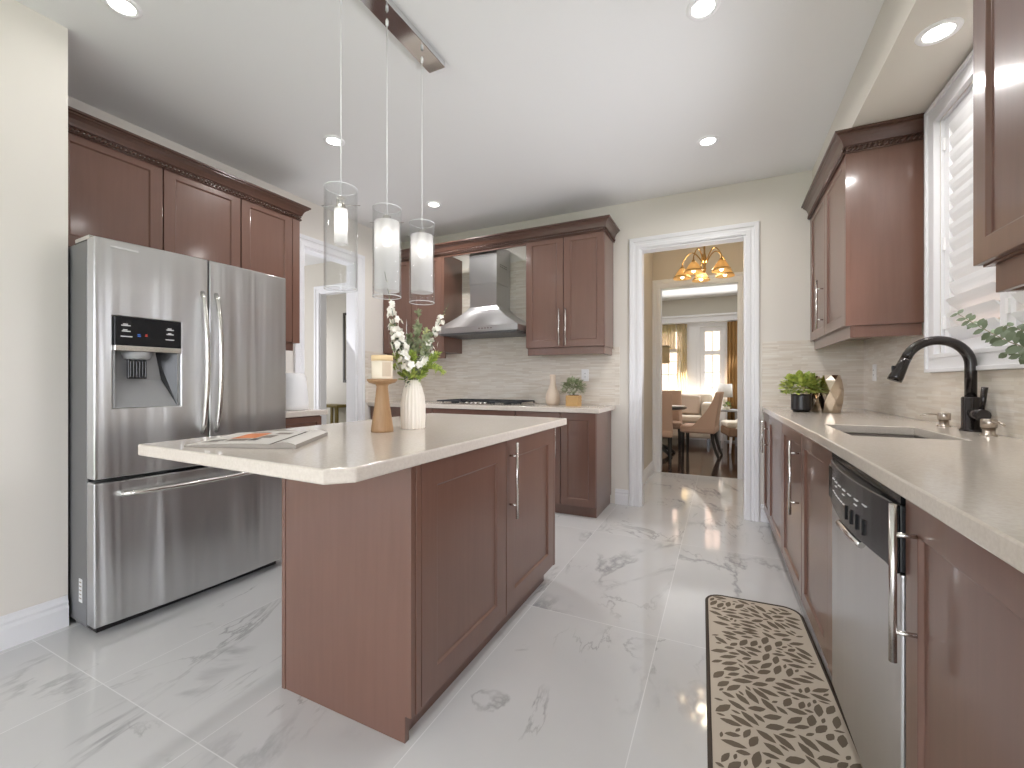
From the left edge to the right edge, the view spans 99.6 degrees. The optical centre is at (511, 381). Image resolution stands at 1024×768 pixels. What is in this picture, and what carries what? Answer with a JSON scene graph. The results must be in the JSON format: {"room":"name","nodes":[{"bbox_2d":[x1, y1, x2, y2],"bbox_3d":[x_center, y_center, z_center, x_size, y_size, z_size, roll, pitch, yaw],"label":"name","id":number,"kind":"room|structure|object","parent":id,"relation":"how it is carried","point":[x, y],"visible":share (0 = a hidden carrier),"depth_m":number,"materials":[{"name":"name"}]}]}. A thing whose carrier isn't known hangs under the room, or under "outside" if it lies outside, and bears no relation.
{"room":"kitchen","nodes":[
{"label":"kitchen","id":0,"kind":"room"},
{"bbox_2d":[0,0,67,616],"bbox_3d":[-3.252,-0.258,0.306,0.640,2.775,4.112,0,0,26],"label":"wall","id":1,"kind":"structure","parent":0,"point":[33,47],"depth_m":1.91,"materials":[{"name":"white paint"}]},
{"bbox_2d":[0,595,68,650],"bbox_3d":[-2.958,1.060,0.162,0.016,0.140,4.110,0,0,26],"label":"baseboard","id":2,"kind":"structure","parent":1,"relation":"attached to","point":[24,625],"depth_m":1.91,"materials":[{"name":"white wood"}]},
{"bbox_2d":[68,96,403,419],"bbox_3d":[-1.991,-0.258,3.790,0.130,2.775,3.258,0,0,26],"label":"wall","id":3,"kind":"structure","parent":0,"point":[360,237],"depth_m":4.05,"materials":[{"name":"white paint"}]},
{"bbox_2d":[68,129,162,249],"bbox_3d":[-2.369,-1.012,2.480,0.328,0.623,0.485,0,0,26],"label":"upper cabinet","id":4,"kind":"object","parent":3,"relation":"attached to","point":[113,194],"visible":0.41,"depth_m":2.42,"materials":[{"name":"brown wood"}]},
{"bbox_2d":[163,166,239,267],"bbox_3d":[-2.160,-1.012,2.911,0.328,0.623,0.470,0,0,26],"label":"upper cabinet","id":5,"kind":"object","parent":3,"relation":"attached to","point":[202,221],"visible":0.44,"depth_m":2.82,"materials":[{"name":"brown wood"}]},
{"bbox_2d":[240,196,299,350],"bbox_3d":[-1.954,-0.786,3.336,0.328,1.073,0.470,0,0,26],"label":"upper cabinet","id":6,"kind":"object","parent":3,"relation":"attached to","point":[269,239],"visible":0.54,"depth_m":3.30,"materials":[{"name":"brown wood"}]},
{"bbox_2d":[68,106,310,220],"bbox_3d":[-2.135,-1.349,2.900,0.388,0.112,1.533,0,0,26],"label":"crown molding","id":7,"kind":"structure","parent":6,"relation":"attached to","point":[101,130],"depth_m":2.65,"materials":[{"name":"brown wood"}]},
{"bbox_2d":[294,234,364,420],"bbox_3d":[-1.725,-0.092,4.162,0.024,2.445,0.825,0,0,26],"label":"door frame","id":8,"kind":"structure","parent":3,"relation":"attached to","point":[306,241],"depth_m":4.45,"materials":[{"name":"white wood"}]},
{"bbox_2d":[304,246,356,421],"bbox_3d":[-1.794,-0.045,4.196,0.130,2.350,0.635,0,0,26],"label":"door frame","id":9,"kind":"structure","parent":3,"relation":"attached to","point":[351,275],"depth_m":4.46,"materials":[{"name":"white wood"}]},
{"bbox_2d":[365,351,403,401],"bbox_3d":[-1.411,-0.055,4.825,0.009,0.540,0.611,0,0,26],"label":"tiled wall","id":10,"kind":"structure","parent":3,"relation":"attached to","point":[395,390],"depth_m":4.67,"materials":[{"name":"tile"}]},
{"bbox_2d":[304,261,345,408],"bbox_3d":[-2.991,-0.258,6.219,3.790,2.775,0.100,0,0,26],"label":"wall","id":11,"kind":"structure","parent":0,"point":[327,273],"depth_m":6.08,"materials":[{"name":"beige paint"}]},
{"bbox_2d":[314,282,345,424],"bbox_3d":[-2.208,-0.050,5.839,0.970,2.360,0.100,0,0,26],"label":"door frame","id":12,"kind":"structure","parent":11,"relation":"attached to","point":[322,295],"depth_m":6.03,"materials":[{"name":"white wood"}]},
{"bbox_2d":[326,293,345,423],"bbox_3d":[-2.103,-0.258,7.466,4.300,2.775,0.100,0,0,26],"label":"wall","id":13,"kind":"structure","parent":0,"point":[335,304],"depth_m":7.98,"materials":[{"name":"beige paint"}]},
{"bbox_2d":[343,313,345,382],"bbox_3d":[-2.789,-0.620,7.724,0.600,1.260,0.030,0,0,26],"label":"picture frame","id":14,"kind":"object","parent":13,"relation":"attached to","point":[344,314],"visible":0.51,"depth_m":7.83,"materials":[{"name":"brown"}]},
{"bbox_2d":[0,438,832,767],"bbox_3d":[-0.940,1.160,3.790,9.800,0.060,12.800,0,0,26],"label":"floor","id":15,"kind":"structure","parent":0,"point":[603,665],"depth_m":1.68,"materials":[{"name":"tile"}]},
{"bbox_2d":[68,235,285,632],"bbox_3d":[-1.905,0.238,2.448,0.826,1.784,0.905,0,0,28],"label":"refrigerator","id":16,"kind":"object","parent":15,"relation":"on","point":[163,345],"visible":0.86,"depth_m":2.11,"materials":[{"name":"silver metal"}]},
{"bbox_2d":[286,415,320,427],"bbox_3d":[-1.844,0.693,3.276,0.579,0.875,0.485,0,0,26],"label":"base cabinet","id":17,"kind":"object","parent":15,"relation":"on","point":[293,422],"visible":0.09,"depth_m":3.22,"materials":[{"name":"brown wood"}]},
{"bbox_2d":[286,409,327,417],"bbox_3d":[-1.827,0.235,3.284,0.603,0.040,0.535,0,0,26],"label":"countertop","id":18,"kind":"structure","parent":17,"relation":"on","point":[309,412],"depth_m":3.23,"materials":[{"name":"stone"}]},
{"bbox_2d":[286,373,308,410],"bbox_3d":[-1.698,0.072,3.352,0.226,0.286,0.226,0,0,26],"label":"vessel","id":19,"kind":"object","parent":18,"relation":"on","point":[296,383],"visible":0.65,"depth_m":3.28,"materials":[{"name":"white plastic"}]},
{"bbox_2d":[326,404,345,423],"bbox_3d":[-3.046,0.757,7.423,0.480,0.745,0.320,0,0,26],"label":"stool","id":20,"kind":"object","parent":15,"relation":"on","point":[337,411],"visible":0.29,"depth_m":7.49,"materials":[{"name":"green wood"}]},
{"bbox_2d":[371,406,432,418],"bbox_3d":[-1.030,0.693,4.678,0.800,0.875,0.540,0,0,26],"label":"base cabinet","id":21,"kind":"object","parent":15,"relation":"on","point":[395,411],"visible":0.11,"depth_m":4.46,"materials":[{"name":"brown wood"}]},
{"bbox_2d":[282,428,554,743],"bbox_3d":[-0.282,0.693,2.033,0.645,0.875,1.278,0,0,26],"label":"base cabinet","id":22,"kind":"object","parent":15,"relation":"on","point":[393,583],"visible":0.75,"depth_m":1.51,"materials":[{"name":"brown wood"}]},
{"bbox_2d":[138,413,566,484],"bbox_3d":[-0.489,0.235,2.030,0.992,0.040,1.715,0,0,26],"label":"countertop","id":23,"kind":"structure","parent":22,"relation":"on","point":[350,452],"depth_m":1.42,"materials":[{"name":"stone"}]},
{"bbox_2d":[184,430,327,448],"bbox_3d":[-0.913,0.204,1.588,0.482,0.022,0.349,0,0,7],"label":"magazine","id":24,"kind":"object","parent":23,"relation":"on","point":[245,439],"visible":1,"depth_m":1.50,"materials":[{"name":"white paper"}]},
{"bbox_2d":[231,433,270,438],"bbox_3d":[-0.975,0.202,1.626,0.094,0.004,0.175,0,0,-8],"label":"photo","id":25,"kind":"object","parent":24,"relation":"on","point":[251,435],"depth_m":1.62,"materials":[{"name":"orange paper"}]},
{"bbox_2d":[367,379,396,432],"bbox_3d":[-0.563,0.101,1.879,0.126,0.228,0.126,0,0,26],"label":"candle holder","id":26,"kind":"object","parent":23,"relation":"on","point":[382,422],"visible":1,"depth_m":1.85,"materials":[{"name":"brown wood"}]},
{"bbox_2d":[371,355,392,378],"bbox_3d":[-0.563,-0.064,1.879,0.092,0.102,0.092,0,0,26],"label":"candle","id":27,"kind":"object","parent":26,"relation":"on","point":[381,365],"visible":1,"depth_m":1.84,"materials":[{"name":"beige wax"}]},
{"bbox_2d":[400,380,425,428],"bbox_3d":[-0.460,0.103,2.012,0.114,0.224,0.114,0,0,26],"label":"ribbed vase","id":28,"kind":"object","parent":23,"relation":"on","point":[412,406],"visible":0.98,"depth_m":1.97,"materials":[{"name":"beige ceramic"}]},
{"bbox_2d":[385,275,411,384],"bbox_3d":[-0.507,-0.158,1.941,0.091,0.626,0.209,0,0,26],"label":"stem","id":29,"kind":"object","parent":28,"relation":"in","point":[391,310],"visible":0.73,"depth_m":1.92,"materials":[{"name":"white plant"}]},
{"bbox_2d":[388,317,415,384],"bbox_3d":[-0.490,-0.065,1.950,0.102,0.440,0.166,0,0,26],"label":"stem","id":30,"kind":"object","parent":28,"relation":"in","point":[392,329],"visible":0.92,"depth_m":1.93,"materials":[{"name":"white plant"}]},
{"bbox_2d":[412,308,422,379],"bbox_3d":[-0.437,-0.092,2.005,0.076,0.494,0.071,0,0,26],"label":"eucalyptus spray","id":31,"kind":"object","parent":28,"relation":"in","point":[417,327],"visible":0.7,"depth_m":1.99,"materials":[{"name":"green plant"}]},
{"bbox_2d":[415,332,432,379],"bbox_3d":[-0.407,-0.038,1.995,0.106,0.386,0.063,0,0,3],"label":"eucalyptus spray","id":32,"kind":"object","parent":28,"relation":"in","point":[426,348],"visible":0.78,"depth_m":1.98,"materials":[{"name":"green plant"}]},
{"bbox_2d":[416,350,440,379],"bbox_3d":[-0.387,-0.017,1.996,0.144,0.264,0.069,0,0,9],"label":"fern sprig","id":33,"kind":"object","parent":28,"relation":"in","point":[434,357],"visible":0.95,"depth_m":1.99,"materials":[{"name":"green plant"}]},
{"bbox_2d":[415,304,448,380],"bbox_3d":[-0.384,-0.103,2.021,0.172,0.516,0.101,0,0,-14],"label":"stem","id":34,"kind":"object","parent":28,"relation":"in","point":[439,321],"visible":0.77,"depth_m":1.99,"materials":[{"name":"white plant"}]},
{"bbox_2d":[432,408,515,415],"bbox_3d":[-0.261,0.693,4.305,0.905,0.875,0.540,0,0,26],"label":"base cabinet","id":35,"kind":"object","parent":15,"relation":"on","point":[434,410],"visible":0.07,"depth_m":4.05,"materials":[{"name":"brown wood"}]},
{"bbox_2d":[368,400,614,412],"bbox_3d":[-0.285,0.235,4.298,2.477,0.040,0.576,0,0,26],"label":"countertop","id":36,"kind":"structure","parent":35,"relation":"on","point":[539,407],"depth_m":3.87,"materials":[{"name":"stone"}]},
{"bbox_2d":[434,399,535,405],"bbox_3d":[-0.265,0.197,4.313,0.910,0.035,0.470,0,0,26],"label":"gas cooktop","id":37,"kind":"object","parent":36,"relation":"in","point":[505,402],"visible":1,"depth_m":4.19,"materials":[{"name":"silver metal"}]},
{"bbox_2d":[545,374,559,404],"bbox_3d":[0.385,0.072,4.081,0.138,0.285,0.138,0,0,26],"label":"bottle vase","id":38,"kind":"object","parent":36,"relation":"on","point":[552,395],"visible":0.99,"depth_m":4.04,"materials":[{"name":"beige ceramic"}]},
{"bbox_2d":[561,376,586,405],"bbox_3d":[0.558,0.077,3.916,0.255,0.274,0.254,0,0,26],"label":"potted plant","id":39,"kind":"object","parent":36,"relation":"on","point":[571,400],"visible":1,"depth_m":3.87,"materials":[{"name":"green plant"}]},
{"bbox_2d":[516,411,610,517],"bbox_3d":[0.467,0.693,3.928,0.731,0.875,0.584,0,0,26],"label":"base cabinet","id":40,"kind":"object","parent":15,"relation":"on","point":[582,445],"visible":0.55,"depth_m":3.65,"materials":[{"name":"brown wood"}]},
{"bbox_2d":[662,393,672,464],"bbox_3d":[2.050,0.643,6.203,0.480,0.986,0.569,0,0,21],"label":"dining chair","id":41,"kind":"object","parent":15,"relation":"on","point":[667,422],"visible":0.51,"depth_m":5.93,"materials":[{"name":"beige fabric"}]},
{"bbox_2d":[662,390,681,450],"bbox_3d":[2.648,0.643,7.389,0.480,0.986,0.569,0,0,22],"label":"dining chair","id":42,"kind":"object","parent":15,"relation":"on","point":[676,395],"visible":0.4,"depth_m":7.44,"materials":[{"name":"beige fabric"}]},
{"bbox_2d":[673,393,712,444],"bbox_3d":[3.027,0.670,8.235,1.460,0.920,0.660,0,0,26],"label":"sofa","id":43,"kind":"object","parent":15,"relation":"on","point":[706,398],"visible":0.26,"depth_m":7.83,"materials":[{"name":"beige fabric"}]},
{"bbox_2d":[682,394,700,414],"bbox_3d":[3.312,0.415,8.113,0.417,0.382,0.186,0,0,26],"label":"cushion","id":44,"kind":"object","parent":43,"relation":"on","point":[692,402],"visible":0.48,"depth_m":8.04,"materials":[{"name":"beige fabric"}]},
{"bbox_2d":[682,414,701,422],"bbox_3d":[2.920,0.670,8.175,1.220,0.120,0.460,0,0,26],"label":"seat cushion","id":45,"kind":"object","parent":43,"relation":"on","point":[686,418],"depth_m":7.81,"materials":[{"name":"beige fabric"}]},
{"bbox_2d":[680,392,723,458],"bbox_3d":[2.923,0.643,6.659,0.569,0.986,0.480,0,0,32],"label":"dining chair","id":46,"kind":"object","parent":15,"relation":"on","point":[708,423],"visible":1,"depth_m":6.44,"materials":[{"name":"beige fabric"}]},
{"bbox_2d":[718,409,736,445],"bbox_3d":[3.906,0.815,7.858,0.350,0.630,0.450,0,0,26],"label":"side table","id":47,"kind":"object","parent":15,"relation":"on","point":[730,410],"visible":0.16,"depth_m":7.66,"materials":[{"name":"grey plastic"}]},
{"bbox_2d":[716,384,732,409],"bbox_3d":[3.876,0.267,7.901,0.273,0.465,0.273,0,0,26],"label":"table lamp","id":48,"kind":"object","parent":47,"relation":"on","point":[726,388],"visible":0.76,"depth_m":7.79,"materials":[{"name":"white fabric"}]},
{"bbox_2d":[721,419,736,453],"bbox_3d":[3.822,0.726,7.026,0.708,0.811,0.620,0,0,14],"label":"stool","id":49,"kind":"object","parent":15,"relation":"on","point":[728,427],"visible":0.26,"depth_m":6.88,"materials":[{"name":"brown fabric"}]},
{"bbox_2d":[705,594,862,767],"bbox_3d":[0.956,1.122,1.609,0.428,0.014,1.330,0,0,24],"label":"kitchen mat","id":50,"kind":"object","parent":15,"relation":"on","point":[773,702],"visible":1,"depth_m":1.55,"materials":[{"name":"beige"}]},
{"bbox_2d":[782,423,831,675],"bbox_3d":[1.616,0.683,1.917,0.655,0.893,1.196,0,0,26],"label":"base cabinet","id":51,"kind":"object","parent":15,"relation":"on","point":[806,500],"visible":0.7,"depth_m":1.89,"materials":[{"name":"brown wood"}]},
{"bbox_2d":[761,413,890,551],"bbox_3d":[2.084,0.683,2.912,0.681,0.893,1.000,0,0,26],"label":"base cabinet","id":52,"kind":"object","parent":15,"relation":"on","point":[772,428],"visible":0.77,"depth_m":3.01,"materials":[{"name":"brown wood"}]},
{"bbox_2d":[829,452,905,767],"bbox_3d":[1.215,0.686,1.084,0.630,0.888,0.642,0,0,26],"label":"dishwasher","id":53,"kind":"object","parent":15,"relation":"on","point":[870,689],"visible":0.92,"depth_m":1.12,"materials":[{"name":"silver metal"}]},
{"bbox_2d":[888,499,1023,767],"bbox_3d":[0.840,0.683,0.303,0.644,0.893,1.078,0,0,26],"label":"base cabinet","id":54,"kind":"object","parent":15,"relation":"on","point":[964,633],"visible":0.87,"depth_m":0.72,"materials":[{"name":"brown wood"}]},
{"bbox_2d":[762,407,1023,573],"bbox_3d":[1.446,0.218,1.566,0.656,0.037,3.980,0,0,26],"label":"countertop","id":55,"kind":"structure","parent":54,"relation":"on","point":[972,483],"depth_m":1.05,"materials":[{"name":"stone"}]},
{"bbox_2d":[777,370,825,411],"bbox_3d":[1.942,0.059,2.908,0.290,0.282,0.284,0,0,26],"label":"potted plant","id":56,"kind":"object","parent":55,"relation":"on","point":[799,402],"visible":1,"depth_m":2.86,"materials":[{"name":"green plant"}]},
{"bbox_2d":[802,376,820,410],"bbox_3d":[2.076,0.080,2.994,0.124,0.241,0.122,0,0,26],"label":"vase","id":57,"kind":"object","parent":55,"relation":"on","point":[815,396],"visible":0.27,"depth_m":2.95,"materials":[{"name":"gold metal"}]},
{"bbox_2d":[819,375,843,412],"bbox_3d":[2.089,0.077,2.832,0.135,0.246,0.133,0,0,26],"label":"vase","id":58,"kind":"object","parent":55,"relation":"on","point":[831,401],"visible":0.93,"depth_m":2.79,"materials":[{"name":"gold metal"}]},
{"bbox_2d":[847,433,925,438],"bbox_3d":[1.527,0.334,1.768,0.335,0.194,0.495,0,0,26],"label":"sink","id":59,"kind":"object","parent":55,"relation":"in","point":[852,434],"visible":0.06,"depth_m":1.96,"materials":[{"name":"silver metal"}]},
{"bbox_2d":[920,412,950,426],"bbox_3d":[1.917,0.169,1.960,0.105,0.062,0.048,0,0,26],"label":"soap dispenser","id":60,"kind":"object","parent":55,"relation":"on","point":[943,418],"visible":1,"depth_m":1.94,"materials":[{"name":"silver metal"}]},
{"bbox_2d":[887,336,991,431],"bbox_3d":[1.751,0.004,1.787,0.300,0.392,0.130,0,0,26],"label":"faucet","id":61,"kind":"object","parent":55,"relation":"on","point":[973,410],"visible":0.98,"depth_m":1.76,"materials":[{"name":"black metal"}]},
{"bbox_2d":[979,419,1005,435],"bbox_3d":[1.764,0.169,1.586,0.048,0.062,0.110,0,0,26],"label":"soap dispenser","id":62,"kind":"object","parent":55,"relation":"on","point":[989,426],"visible":1,"depth_m":1.60,"materials":[{"name":"silver metal"}]},
{"bbox_2d":[16,0,883,300],"bbox_3d":[-0.940,-1.695,3.790,9.800,0.100,12.800,0,0,26],"label":"ceiling","id":63,"kind":"structure","parent":0,"point":[536,109],"depth_m":2.44,"materials":[{"name":"white paint"}]},
{"bbox_2d":[102,0,142,18],"bbox_3d":[-1.703,-1.641,1.891,0.140,0.006,0.140,0,0,26],"label":"recessed light","id":64,"kind":"object","parent":63,"relation":"in","point":[129,9],"visible":1,"depth_m":1.90,"materials":[{"name":"white plastic"}]},
{"bbox_2d":[323,135,344,146],"bbox_3d":[-1.213,-1.641,2.952,0.140,0.006,0.140,0,0,26],"label":"recessed light","id":65,"kind":"object","parent":63,"relation":"in","point":[331,140],"visible":0.82,"depth_m":2.94,"materials":[{"name":"white plastic"}]},
{"bbox_2d":[321,0,444,304],"bbox_3d":[-0.557,-1.002,1.893,0.136,1.286,0.780,0,0,26],"label":"pendant light","id":66,"kind":"object","parent":63,"relation":"hanging from","point":[386,229],"visible":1,"depth_m":1.91,"materials":[{"name":"white glass"}]},
{"bbox_2d":[662,345,669,363],"bbox_3d":[2.261,-0.968,6.794,0.410,1.355,0.410,0,0,26],"label":"pendant lamp","id":67,"kind":"object","parent":63,"relation":"hanging from","point":[665,349],"visible":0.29,"depth_m":6.62,"materials":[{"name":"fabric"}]},
{"bbox_2d":[686,0,720,20],"bbox_3d":[0.838,-1.641,1.900,0.140,0.006,0.140,0,0,26],"label":"recessed light","id":68,"kind":"object","parent":63,"relation":"in","point":[697,10],"visible":1,"depth_m":1.91,"materials":[{"name":"white plastic"}]},
{"bbox_2d":[673,246,734,282],"bbox_3d":[2.004,-1.374,4.539,0.595,0.537,0.599,0,0,26],"label":"chandelier","id":69,"kind":"object","parent":63,"relation":"hanging from","point":[723,270],"visible":0.98,"depth_m":4.51,"materials":[{"name":"gold metal"}]},
{"bbox_2d":[697,135,718,146],"bbox_3d":[1.337,-1.641,2.953,0.140,0.006,0.140,0,0,26],"label":"recessed light","id":70,"kind":"object","parent":63,"relation":"in","point":[709,140],"visible":1,"depth_m":2.95,"materials":[{"name":"white plastic"}]},
{"bbox_2d":[404,170,842,503],"bbox_3d":[0.808,-0.258,4.165,4.580,2.775,0.120,0,0,26],"label":"wall","id":71,"kind":"structure","parent":0,"point":[776,202],"depth_m":3.60,"materials":[{"name":"white paint"}]},
{"bbox_2d":[383,254,461,359],"bbox_3d":[-0.995,-0.784,4.744,0.806,1.078,0.391,0,0,26],"label":"upper cabinet","id":72,"kind":"object","parent":71,"relation":"attached to","point":[447,272],"visible":0.48,"depth_m":4.59,"materials":[{"name":"brown wood"}]},
{"bbox_2d":[444,240,525,257],"bbox_3d":[-0.281,-1.299,4.242,0.915,0.048,0.019,0,0,26],"label":"valance","id":73,"kind":"object","parent":72,"relation":"attached to","point":[522,244],"visible":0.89,"depth_m":4.21,"materials":[{"name":"brown wood"}]},
{"bbox_2d":[526,228,612,355],"bbox_3d":[0.525,-0.784,4.007,0.738,1.078,0.391,0,0,26],"label":"upper cabinet","id":74,"kind":"object","parent":71,"relation":"attached to","point":[569,280],"visible":0.97,"depth_m":3.86,"materials":[{"name":"brown wood"}]},
{"bbox_2d":[399,214,619,261],"bbox_3d":[-0.230,-1.349,4.372,2.532,0.112,0.416,0,0,26],"label":"crown molding","id":75,"kind":"structure","parent":74,"relation":"attached to","point":[586,225],"depth_m":4.00,"materials":[{"name":"brown wood"}]},
{"bbox_2d":[615,489,628,505],"bbox_3d":[1.012,1.060,3.990,0.122,0.140,0.016,0,0,26],"label":"baseboard","id":76,"kind":"structure","parent":71,"relation":"attached to","point":[621,495],"depth_m":3.98,"materials":[{"name":"white"}]},
{"bbox_2d":[404,260,863,408],"bbox_3d":[0.670,-0.512,4.160,4.335,1.455,0.009,0,0,26],"label":"tiled wall","id":77,"kind":"structure","parent":71,"relation":"attached to","point":[508,375],"depth_m":4.30,"materials":[{"name":"tile"}]},
{"bbox_2d":[438,249,525,339],"bbox_3d":[-0.243,-0.904,4.317,0.890,0.892,0.504,0,0,26],"label":"range hood","id":78,"kind":"object","parent":77,"relation":"attached to","point":[489,314],"visible":0.9,"depth_m":4.26,"materials":[{"name":"silver metal"}]},
{"bbox_2d":[640,235,745,518],"bbox_3d":[1.569,-0.039,3.796,0.846,2.338,0.120,0,0,26],"label":"door frame","id":79,"kind":"structure","parent":71,"relation":"attached to","point":[643,251],"depth_m":3.81,"materials":[{"name":"white wood"}]},
{"bbox_2d":[629,221,759,521],"bbox_3d":[1.537,-0.086,3.731,1.036,2.433,0.024,0,0,26],"label":"doorway","id":80,"kind":"structure","parent":71,"relation":"in","point":[751,230],"depth_m":3.58,"materials":[{"name":"white wood"}]},
{"bbox_2d":[644,253,652,468],"bbox_3d":[1.398,-0.258,4.807,0.100,2.775,1.550,0,0,26],"label":"wall","id":81,"kind":"structure","parent":0,"point":[648,257],"depth_m":5.17,"materials":[{"name":"beige paint"}]},
{"bbox_2d":[653,241,742,279],"bbox_3d":[2.500,-0.258,5.200,1.540,2.775,0.120,0,0,26],"label":"wall","id":82,"kind":"structure","parent":0,"point":[666,264],"depth_m":5.28,"materials":[{"name":"beige paint"}]},
{"bbox_2d":[652,272,742,478],"bbox_3d":[2.250,-0.075,5.241,1.075,2.410,0.024,0,0,26],"label":"dining doorway","id":83,"kind":"structure","parent":82,"relation":"in","point":[656,284],"depth_m":5.43,"materials":[{"name":"white"}]},
{"bbox_2d":[660,281,738,478],"bbox_3d":[2.282,-0.028,5.306,0.885,2.315,0.120,0,0,26],"label":"door frame","id":84,"kind":"structure","parent":82,"relation":"attached to","point":[729,282],"depth_m":5.25,"materials":[{"name":"white wood"}]},
{"bbox_2d":[662,295,736,437],"bbox_3d":[3.748,-0.258,8.530,5.100,2.775,0.120,0,0,26],"label":"wall","id":85,"kind":"structure","parent":0,"point":[723,304],"depth_m":8.50,"materials":[{"name":"beige paint"}]},
{"bbox_2d":[662,312,736,324],"bbox_3d":[3.637,-1.230,8.416,4.000,0.140,0.180,0,0,26],"label":"beam","id":86,"kind":"structure","parent":85,"relation":"attached to","point":[717,317],"depth_m":8.35,"materials":[{"name":"white"}]},
{"bbox_2d":[662,324,675,348],"bbox_3d":[2.904,-0.895,8.750,0.752,0.490,0.038,0,0,26],"label":"curtain","id":87,"kind":"object","parent":86,"relation":"hanging from","point":[668,331],"visible":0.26,"depth_m":8.63,"materials":[{"name":"fabric"}]},
{"bbox_2d":[677,324,686,392],"bbox_3d":[3.350,-0.055,8.534,0.182,2.170,0.036,0,0,26],"label":"curtain","id":88,"kind":"object","parent":86,"relation":"hanging from","point":[681,328],"visible":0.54,"depth_m":8.53,"materials":[{"name":"fabric"}]},
{"bbox_2d":[727,321,736,440],"bbox_3d":[4.213,-0.020,8.104,0.332,2.240,0.059,0,0,26],"label":"curtain","id":89,"kind":"object","parent":86,"relation":"hanging from","point":[731,326],"visible":0.33,"depth_m":8.13,"materials":[{"name":"brown fabric"}]},
{"bbox_2d":[685,321,728,440],"bbox_3d":[3.796,-0.015,8.412,0.810,2.290,0.050,0,0,26],"label":"trim","id":90,"kind":"structure","parent":85,"relation":"attached to","point":[693,329],"depth_m":8.49,"materials":[{"name":"white"}]},
{"bbox_2d":[700,326,724,440],"bbox_3d":[3.899,0.030,8.428,0.430,2.200,0.050,0,0,26],"label":"door","id":91,"kind":"structure","parent":85,"relation":"in","point":[721,352],"depth_m":8.41,"materials":[{"name":"white wood"}]},
{"bbox_2d":[812,0,972,180],"bbox_3d":[1.551,-1.510,1.382,0.325,0.270,4.240,0,0,26],"label":"soffit","id":92,"kind":"structure","parent":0,"point":[893,77],"depth_m":1.92,"materials":[{"name":"beige paint"}]},
{"bbox_2d":[914,17,963,45],"bbox_3d":[1.675,-1.371,1.700,0.140,0.006,0.140,0,0,26],"label":"recessed light","id":93,"kind":"object","parent":92,"relation":"in","point":[942,30],"visible":1,"depth_m":1.69,"materials":[{"name":"white plastic"}]},
{"bbox_2d":[866,81,1023,439],"bbox_3d":[1.795,-0.258,1.330,0.160,2.775,4.360,0,0,26],"label":"wall","id":94,"kind":"structure","parent":0,"point":[972,81],"depth_m":2.10,"materials":[{"name":"white paint"}]},
{"bbox_2d":[810,135,923,349],"bbox_3d":[2.207,-0.767,2.813,0.373,1.045,1.069,0,0,26],"label":"upper cabinet","id":95,"kind":"object","parent":94,"relation":"attached to","point":[867,226],"visible":0.94,"depth_m":2.35,"materials":[{"name":"brown wood"}]},
{"bbox_2d":[801,113,924,219],"bbox_3d":[2.191,-1.316,2.795,0.389,0.112,1.139,0,0,26],"label":"crown molding","id":96,"kind":"structure","parent":95,"relation":"attached to","point":[910,126],"depth_m":2.35,"materials":[{"name":"brown wood"}]},
{"bbox_2d":[864,322,1023,438],"bbox_3d":[1.691,-0.062,1.309,0.009,0.525,4.231,0,0,26],"label":"tiled wall","id":97,"kind":"structure","parent":94,"relation":"attached to","point":[919,392],"depth_m":2.23,"materials":[{"name":"tile"}]},
{"bbox_2d":[924,50,1023,372],"bbox_3d":[1.910,-0.703,1.608,0.192,1.311,1.216,0,0,26],"label":"window","id":98,"kind":"structure","parent":94,"relation":"in","point":[987,358],"depth_m":2.11,"materials":[{"name":"white wood"}]},
{"bbox_2d":[942,87,1008,352],"bbox_3d":[1.991,-0.703,1.856,0.058,1.127,0.514,0,0,26],"label":"plantation shutter","id":99,"kind":"object","parent":98,"relation":"attached to","point":[970,288],"visible":0.57,"depth_m":1.94,"materials":[{"name":"white wood"}]},
{"bbox_2d":[1005,291,1023,343],"bbox_3d":[1.765,-0.703,1.390,0.058,1.127,0.514,0,0,26],"label":"plantation shutter","id":100,"kind":"object","parent":98,"relation":"attached to","point":[1014,304],"visible":0.26,"depth_m":1.58,"materials":[{"name":"white wood"}]},
{"bbox_2d":[973,0,1023,292],"bbox_3d":[1.208,-0.762,0.754,0.373,1.055,0.812,0,0,26],"label":"upper cabinet","id":101,"kind":"object","parent":94,"relation":"attached to","point":[998,25],"visible":1,"depth_m":1.09,"materials":[{"name":"brown wood"}]},
{"bbox_3d":[1.339,0.105,0.929,0.120,0.190,0.120,0,0,26],"label":"vase","id":102,"kind":"object","parent":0,"visible":0},
{"bbox_2d":[950,309,1023,361],"bbox_3d":[1.514,-0.087,1.288,0.091,0.376,0.803,0,0,26],"label":"branch","id":103,"kind":"object","parent":102,"relation":"in","point":[1008,335],"visible":0.96,"depth_m":1.40,"materials":[{"name":"green plant"}]},
{"bbox_2d":[1002,322,1023,342],"bbox_3d":[1.415,-0.040,1.129,0.069,0.282,0.430,0,0,26],"label":"branch","id":104,"kind":"object","parent":102,"relation":"in","point":[1020,334],"visible":1,"depth_m":1.26,"materials":[{"name":"green plant"}]},
{"label":"outside","id":105,"kind":"structure","parent":0,"visible":0},
{"bbox_3d":[3.273,1.480,6.748,60.000,0.300,65.000,0,0,26],"label":"ground","id":106,"kind":"structure","parent":105,"visible":0},
{"bbox_2d":[662,331,719,397],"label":"window","id":107,"kind":"structure","parent":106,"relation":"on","point":[716,334],"depth_m":17.32,"materials":[{"name":"glass"}]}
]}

